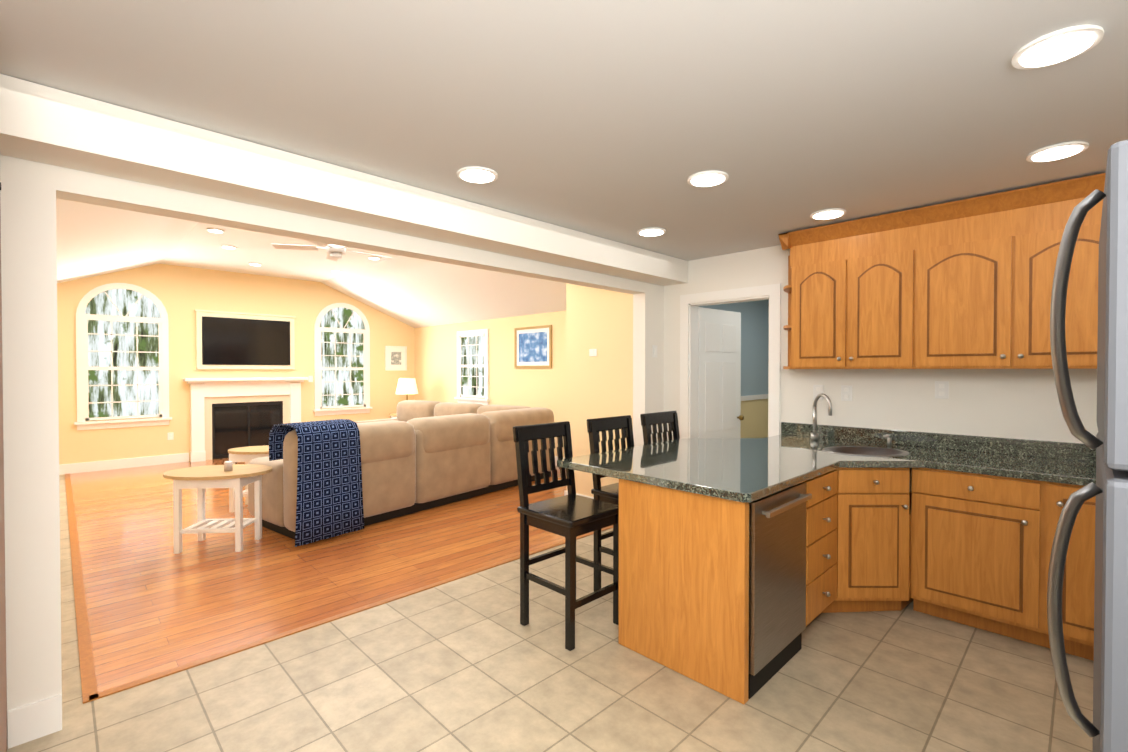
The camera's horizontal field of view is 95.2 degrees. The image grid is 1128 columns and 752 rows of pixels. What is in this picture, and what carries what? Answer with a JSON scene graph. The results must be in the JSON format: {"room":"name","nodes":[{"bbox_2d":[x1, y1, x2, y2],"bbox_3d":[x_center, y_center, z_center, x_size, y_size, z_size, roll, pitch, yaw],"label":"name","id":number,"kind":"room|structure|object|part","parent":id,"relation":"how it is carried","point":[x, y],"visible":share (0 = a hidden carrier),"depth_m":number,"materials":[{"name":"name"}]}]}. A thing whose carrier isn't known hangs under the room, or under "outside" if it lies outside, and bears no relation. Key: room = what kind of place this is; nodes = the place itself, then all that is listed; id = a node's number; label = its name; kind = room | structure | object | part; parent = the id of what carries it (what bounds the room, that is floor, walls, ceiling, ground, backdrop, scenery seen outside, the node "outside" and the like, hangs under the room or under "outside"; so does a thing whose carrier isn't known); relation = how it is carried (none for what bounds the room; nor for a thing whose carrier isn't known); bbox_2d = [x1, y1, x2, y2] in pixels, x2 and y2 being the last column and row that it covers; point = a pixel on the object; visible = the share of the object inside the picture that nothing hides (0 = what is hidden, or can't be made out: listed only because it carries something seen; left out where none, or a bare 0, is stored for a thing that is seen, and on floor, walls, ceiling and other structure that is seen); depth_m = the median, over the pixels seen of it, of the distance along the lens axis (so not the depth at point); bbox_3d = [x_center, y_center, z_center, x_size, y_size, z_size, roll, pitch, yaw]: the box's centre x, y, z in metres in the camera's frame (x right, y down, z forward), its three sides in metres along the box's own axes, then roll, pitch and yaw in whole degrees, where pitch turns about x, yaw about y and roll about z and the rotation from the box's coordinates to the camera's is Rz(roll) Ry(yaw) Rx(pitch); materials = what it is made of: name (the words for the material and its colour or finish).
{"room":"kitchen","nodes":[
{"label":"kitchen","id":0,"kind":"room"},
{"bbox_2d":[70,458,565,692],"bbox_3d":[-2.602,1.394,6.686,5.475,0.060,7.080,-1,1,-45],"label":"floor","id":1,"kind":"structure","parent":0,"point":[155,604],"depth_m":3.82,"materials":[{"name":"brown wood"}]},
{"bbox_2d":[163,464,271,553],"bbox_3d":[-2.827,1.083,4.229,0.703,0.619,0.660,-1,1,-45],"label":"side table","id":2,"kind":"object","parent":1,"relation":"on","point":[238,477],"visible":0.98,"depth_m":4.09,"materials":[{"name":"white wood"}]},
{"bbox_2d":[224,461,232,470],"bbox_3d":[-2.743,0.736,4.210,0.060,0.074,0.058,-1,1,-45],"label":"votive candle","id":3,"kind":"object","parent":2,"relation":"on","point":[228,465],"visible":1,"depth_m":4.19,"materials":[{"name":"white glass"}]},
{"bbox_2d":[183,377,307,461],"bbox_3d":[-5.248,0.684,8.605,1.780,1.315,0.218,-1,1,-45],"label":"fireplace mantel","id":4,"kind":"object","parent":1,"relation":"on","point":[226,414],"visible":0.81,"depth_m":8.51,"materials":[{"name":"white wood"}]},
{"bbox_2d":[228,445,268,511],"bbox_3d":[-3.151,1.069,5.398,0.602,0.619,0.582,-1,1,-45],"label":"side table","id":5,"kind":"object","parent":1,"relation":"on","point":[247,455],"visible":0.31,"depth_m":5.22,"materials":[{"name":"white wood"}]},
{"bbox_2d":[248,400,553,539],"bbox_3d":[-2.373,0.894,6.732,3.539,0.931,3.893,-1,1,-45],"label":"sectional sofa","id":6,"kind":"object","parent":1,"relation":"on","point":[418,455],"visible":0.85,"depth_m":5.28,"materials":[{"name":"fabric"}]},
{"bbox_2d":[269,419,363,546],"bbox_3d":[-2.171,0.874,4.496,0.555,0.962,0.602,1,1,37],"label":"throw blanket","id":7,"kind":"object","parent":6,"relation":"on","point":[329,503],"visible":0.94,"depth_m":4.34,"materials":[{"name":"blue fabric"}]},
{"bbox_2d":[0,74,687,285],"bbox_3d":[-0.484,-0.953,3.373,4.343,0.202,0.267,-1,1,-45],"label":"header beam","id":8,"kind":"structure","parent":0,"point":[39,123],"depth_m":2.37,"materials":[{"name":"white paint"}]},
{"bbox_2d":[389,378,417,417],"bbox_3d":[-3.032,0.685,9.961,0.500,1.279,0.500,-1,1,-45],"label":"table lamp","id":9,"kind":"object","parent":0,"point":[407,386],"depth_m":9.81,"materials":[{"name":"white fabric"}]},
{"bbox_3d":[-3.032,1.025,9.965,0.500,0.599,0.500,-1,1,-45],"label":"end table lamp","id":10,"kind":"part","parent":9,"relation":"part of","materials":[{"name":"white"}]},
{"bbox_2d":[0,152,1097,746],"bbox_3d":[-1.515,-0.214,4.819,10.340,3.200,11.140,-1,1,-45],"label":"wall","id":11,"kind":"structure","parent":0,"point":[622,326],"depth_m":4.10,"materials":[{"name":"white"}]},
{"bbox_2d":[65,473,104,703],"bbox_3d":[-4.469,1.385,4.689,0.050,0.006,6.865,-1,1,-45],"label":"trim","id":12,"kind":"structure","parent":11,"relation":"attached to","point":[88,680],"depth_m":2.99,"materials":[{"name":"brown wood"}]},
{"bbox_2d":[74,283,171,429],"bbox_3d":[-6.426,-0.303,7.537,1.090,2.115,0.068,-1,1,-45],"label":"window","id":13,"kind":"structure","parent":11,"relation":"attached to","point":[122,349],"depth_m":7.53,"materials":[{"name":"white"}]},
{"bbox_2d":[59,453,188,474],"bbox_3d":[-6.706,1.287,7.320,2.250,0.140,0.015,-1,1,-45],"label":"baseboard","id":14,"kind":"structure","parent":11,"relation":"attached to","point":[72,468],"depth_m":7.54,"materials":[{"name":"white wood"}]},
{"bbox_2d":[167,432,173,439],"bbox_3d":[-6.070,0.929,7.946,0.075,0.115,0.009,-1,1,-45],"label":"electrical outlet","id":15,"kind":"object","parent":11,"relation":"attached to","point":[170,436],"visible":1,"depth_m":7.94,"materials":[{"name":"white plastic"}]},
{"bbox_2d":[194,309,295,368],"bbox_3d":[-5.297,-0.584,8.639,1.470,0.940,0.078,-1,1,-45],"label":"tv","id":16,"kind":"object","parent":11,"relation":"attached to","point":[231,340],"visible":1,"depth_m":8.57,"materials":[{"name":"black"}]},
{"bbox_2d":[308,376,312,381],"bbox_3d":[-4.609,0.052,9.374,0.075,0.115,0.010,-1,1,-45],"label":"light switch","id":17,"kind":"object","parent":11,"relation":"attached to","point":[310,378],"visible":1,"depth_m":9.37,"materials":[{"name":"white plastic"}]},
{"bbox_2d":[313,303,372,415],"bbox_3d":[-4.175,-0.330,9.755,1.090,2.115,0.068,-1,1,-45],"label":"window","id":18,"kind":"structure","parent":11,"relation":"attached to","point":[341,355],"depth_m":9.76,"materials":[{"name":"white"}]},
{"bbox_2d":[105,525,612,695],"bbox_3d":[-0.714,1.398,3.601,3.755,0.006,0.045,-1,1,-45],"label":"trim","id":19,"kind":"structure","parent":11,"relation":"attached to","point":[117,689],"depth_m":2.87,"materials":[{"name":"brown wood"}]},
{"bbox_2d":[385,346,406,370],"bbox_3d":[-3.427,-0.361,10.521,0.460,0.500,0.026,-1,1,-45],"label":"picture","id":20,"kind":"object","parent":11,"relation":"attached to","point":[395,358],"visible":0.96,"depth_m":10.51,"materials":[{"name":"white paper"}]},
{"bbox_2d":[454,329,489,404],"bbox_3d":[-1.669,-0.157,9.286,0.068,1.340,1.020,-1,1,-45],"label":"window","id":21,"kind":"structure","parent":11,"relation":"in","point":[472,363],"depth_m":9.29,"materials":[{"name":"white"}]},
{"bbox_2d":[514,325,551,367],"bbox_3d":[-0.497,-0.453,8.121,0.026,0.650,0.870,-1,1,-45],"label":"picture","id":22,"kind":"object","parent":11,"relation":"attached to","point":[533,347],"visible":1,"depth_m":8.11,"materials":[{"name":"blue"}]},
{"bbox_2d":[565,491,593,498],"bbox_3d":[0.339,1.312,5.225,0.015,0.140,0.890,-1,1,-45],"label":"baseboard","id":23,"kind":"structure","parent":11,"relation":"attached to","point":[566,492],"depth_m":5.39,"materials":[{"name":"white wood"}]},
{"bbox_2d":[589,349,596,355],"bbox_3d":[0.294,-0.239,5.253,0.010,0.075,0.100,-1,1,-45],"label":"light switch","id":24,"kind":"object","parent":11,"relation":"attached to","point":[592,352],"visible":1,"depth_m":5.25,"materials":[{"name":"white plastic"}]},
{"bbox_2d":[698,307,743,437],"bbox_3d":[1.576,0.357,5.130,0.741,2.028,0.155,-1,1,-45],"label":"door leaf","id":25,"kind":"structure","parent":11,"relation":"in","point":[719,375],"depth_m":5.11,"materials":[{"name":"white wood"}]},
{"bbox_2d":[680,283,780,438],"bbox_3d":[1.479,0.317,4.581,0.158,2.145,0.940,-1,1,-45],"label":"door frame","id":26,"kind":"structure","parent":11,"relation":"attached to","point":[689,303],"depth_m":4.70,"materials":[{"name":"white wood"}]},
{"bbox_2d":[813,385,823,399],"bbox_3d":[1.968,0.126,3.987,0.009,0.115,0.075,-1,1,-45],"label":"electrical outlet","id":27,"kind":"object","parent":11,"relation":"attached to","point":[818,389],"visible":0.77,"depth_m":3.98,"materials":[{"name":"white plastic"}]},
{"bbox_2d":[841,385,851,400],"bbox_3d":[2.109,0.128,3.844,0.009,0.115,0.075,-1,1,-45],"label":"electrical outlet","id":28,"kind":"object","parent":11,"relation":"attached to","point":[846,392],"visible":1,"depth_m":3.84,"materials":[{"name":"white plastic"}]},
{"bbox_2d":[786,221,917,368],"bbox_3d":[2.058,-0.505,3.639,0.356,0.910,0.770,-1,1,-45],"label":"upper cabinet","id":29,"kind":"object","parent":11,"relation":"attached to","point":[853,297],"depth_m":3.49,"materials":[{"name":"brown wood"}]},
{"bbox_2d":[935,381,948,398],"bbox_3d":[2.516,0.093,3.431,0.009,0.115,0.075,-1,1,-45],"label":"electrical outlet","id":30,"kind":"object","parent":11,"relation":"attached to","point":[941,389],"visible":1,"depth_m":3.43,"materials":[{"name":"white plastic"}]},
{"bbox_2d":[914,189,1103,368],"bbox_3d":[2.658,-0.498,3.030,0.356,0.910,0.940,-1,1,-45],"label":"upper cabinet","id":31,"kind":"object","parent":11,"relation":"attached to","point":[964,284],"depth_m":2.94,"materials":[{"name":"brown wood"}]},
{"bbox_2d":[7,474,1093,751],"bbox_3d":[-1.533,1.417,4.814,10.400,0.060,11.250,-1,1,-45],"label":"floor","id":32,"kind":"structure","parent":0,"point":[467,664],"depth_m":2.31,"materials":[{"name":"beige tile"}]},
{"bbox_2d":[0,182,6,751],"bbox_3d":[-2.138,0.206,1.310,0.980,2.436,0.906,-1,1,-45],"label":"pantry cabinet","id":33,"kind":"object","parent":32,"relation":"on","point":[3,711],"visible":1,"depth_m":1.88,"materials":[{"name":"brown wood"}]},
{"bbox_2d":[513,421,618,650],"bbox_3d":[0.028,0.847,2.938,0.450,1.121,0.478,-1,1,-45],"label":"stool","id":34,"kind":"object","parent":32,"relation":"on","point":[571,516],"visible":0.96,"depth_m":2.91,"materials":[{"name":"black paint"}]},
{"bbox_2d":[587,415,633,590],"bbox_3d":[0.469,0.842,3.373,0.450,1.121,0.478,-1,1,-45],"label":"stool","id":35,"kind":"object","parent":32,"relation":"on","point":[606,493],"visible":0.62,"depth_m":3.38,"materials":[{"name":"black paint"}]},
{"bbox_2d":[640,411,679,444],"bbox_3d":[0.882,0.837,3.780,0.450,1.121,0.478,-1,1,-45],"label":"stool","id":36,"kind":"object","parent":32,"relation":"on","point":[670,418],"visible":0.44,"depth_m":3.92,"materials":[{"name":"black paint"}]},
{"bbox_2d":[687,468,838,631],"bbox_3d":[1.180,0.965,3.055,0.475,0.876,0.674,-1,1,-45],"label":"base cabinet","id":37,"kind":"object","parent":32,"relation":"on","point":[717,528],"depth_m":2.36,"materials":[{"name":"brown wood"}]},
{"bbox_2d":[557,438,844,502],"bbox_3d":[1.019,0.504,3.218,1.830,0.040,1.170,-1,1,-45],"label":"countertop","id":38,"kind":"structure","parent":37,"relation":"on","point":[746,470],"depth_m":2.79,"materials":[{"name":"stone"}]},
{"bbox_2d":[748,482,811,698],"bbox_3d":[0.815,0.974,2.657,0.590,0.868,0.710,-1,1,-45],"label":"dishwasher","id":39,"kind":"object","parent":32,"relation":"on","point":[777,574],"visible":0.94,"depth_m":2.39,"materials":[{"name":"silver metal"}]},
{"bbox_2d":[839,468,914,611],"bbox_3d":[1.801,0.961,3.463,0.991,0.876,0.964,-1,1,-45],"label":"base cabinet","id":40,"kind":"object","parent":32,"relation":"on","point":[877,505],"depth_m":2.97,"materials":[{"name":"brown wood"}]},
{"bbox_2d":[713,422,1095,485],"bbox_3d":[2.342,0.458,2.901,1.002,0.140,2.697,-1,1,-45],"label":"countertop","id":41,"kind":"structure","parent":40,"relation":"on","point":[1039,460],"depth_m":3.14,"materials":[{"name":"stone"}]},
{"bbox_2d":[811,393,892,445],"bbox_3d":[2.009,0.303,3.651,0.194,0.351,0.512,-1,1,-45],"label":"faucet","id":42,"kind":"object","parent":41,"relation":"on","point":[814,435],"visible":1,"depth_m":3.79,"materials":[{"name":"silver metal"}]},
{"bbox_2d":[822,446,908,455],"bbox_3d":[1.932,0.562,3.310,0.454,0.164,0.454,-1,1,-45],"label":"sink","id":43,"kind":"object","parent":41,"relation":"in","point":[863,451],"visible":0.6,"depth_m":3.43,"materials":[{"name":"silver metal"}]},
{"bbox_2d":[911,468,1046,647],"bbox_3d":[2.455,0.966,3.039,0.656,0.876,0.567,-1,1,-45],"label":"base cabinet","id":44,"kind":"object","parent":32,"relation":"on","point":[971,549],"depth_m":2.78,"materials":[{"name":"brown wood"}]},
{"bbox_2d":[1047,482,1095,660],"bbox_3d":[2.805,0.970,2.683,0.656,0.876,0.432,-1,1,-45],"label":"base cabinet","id":45,"kind":"object","parent":32,"relation":"on","point":[1079,571],"depth_m":2.52,"materials":[{"name":"brown wood"}]},
{"bbox_2d":[1047,140,1127,751],"bbox_3d":[1.317,0.556,0.699,0.800,1.751,0.944,-1,1,-45],"label":"refrigerator","id":46,"kind":"object","parent":32,"relation":"on","point":[1107,730],"visible":1,"depth_m":0.71,"materials":[{"name":"grey metal"}]},
{"bbox_2d":[0,0,1127,327],"bbox_3d":[-1.515,-1.334,4.806,10.340,0.918,11.140,-1,1,-45],"label":"ceiling","id":47,"kind":"structure","parent":0,"point":[618,120],"depth_m":1.98,"materials":[{"name":"white paint"}]},
{"bbox_2d":[206,228,224,232],"bbox_3d":[-4.030,-1.679,5.959,0.180,0.015,0.180,-1,1,-45],"label":"recessed light","id":48,"kind":"object","parent":47,"relation":"in","point":[214,230],"visible":1,"depth_m":5.92,"materials":[{"name":"white"}]},
{"bbox_2d":[221,245,236,248],"bbox_3d":[-4.399,-1.688,6.761,0.180,0.015,0.180,-1,1,-45],"label":"recessed light","id":49,"kind":"object","parent":47,"relation":"in","point":[228,247],"visible":1,"depth_m":6.74,"materials":[{"name":"white"}]},
{"bbox_2d":[248,263,261,265],"bbox_3d":[-4.709,-1.701,7.859,0.180,0.015,0.180,-1,1,-45],"label":"recessed light","id":50,"kind":"object","parent":47,"relation":"in","point":[255,264],"visible":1,"depth_m":7.82,"materials":[{"name":"white"}]},
{"bbox_2d":[272,240,390,260],"bbox_3d":[-2.585,-1.522,5.932,1.244,0.330,1.292,-1,1,-45],"label":"ceiling fan","id":51,"kind":"object","parent":47,"relation":"hanging from","point":[335,252],"visible":0.69,"depth_m":5.83,"materials":[{"name":"white"}]},
{"bbox_2d":[368,256,380,259],"bbox_3d":[-2.733,-1.696,7.420,0.180,0.015,0.180,-1,1,-45],"label":"recessed light","id":52,"kind":"object","parent":47,"relation":"in","point":[374,258],"visible":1,"depth_m":7.40,"materials":[{"name":"white"}]},
{"bbox_2d":[457,166,497,183],"bbox_3d":[-0.449,-1.040,2.672,0.210,0.015,0.210,-1,1,-45],"label":"recessed light","id":53,"kind":"object","parent":47,"relation":"in","point":[476,174],"visible":0.98,"depth_m":2.65,"materials":[{"name":"white"}]},
{"bbox_2d":[637,227,665,236],"bbox_3d":[0.641,-1.053,3.775,0.210,0.015,0.210,-1,1,-45],"label":"recessed light","id":54,"kind":"object","parent":47,"relation":"in","point":[653,231],"visible":1,"depth_m":3.74,"materials":[{"name":"white"}]},
{"bbox_2d":[687,170,728,186],"bbox_3d":[0.761,-1.040,2.727,0.210,0.015,0.210,-1,1,-45],"label":"recessed light","id":55,"kind":"object","parent":47,"relation":"in","point":[707,178],"visible":0.98,"depth_m":2.70,"materials":[{"name":"white"}]},
{"bbox_2d":[810,208,845,219],"bbox_3d":[1.713,-1.048,3.342,0.210,0.015,0.210,-1,1,-45],"label":"recessed light","id":56,"kind":"object","parent":47,"relation":"in","point":[825,214],"visible":0.98,"depth_m":3.32,"materials":[{"name":"white"}]},
{"bbox_2d":[1026,141,1088,162],"bbox_3d":[2.286,-1.036,2.390,0.210,0.015,0.210,-1,1,-45],"label":"recessed light","id":57,"kind":"object","parent":47,"relation":"in","point":[1057,151],"visible":0.94,"depth_m":2.37,"materials":[{"name":"white"}]},
{"bbox_2d":[1012,24,1103,69],"bbox_3d":[1.545,-1.027,1.618,0.210,0.015,0.210,-1,1,-45],"label":"recessed light","id":58,"kind":"object","parent":47,"relation":"in","point":[1057,46],"visible":0.98,"depth_m":1.60,"materials":[{"name":"white"}]}
]}

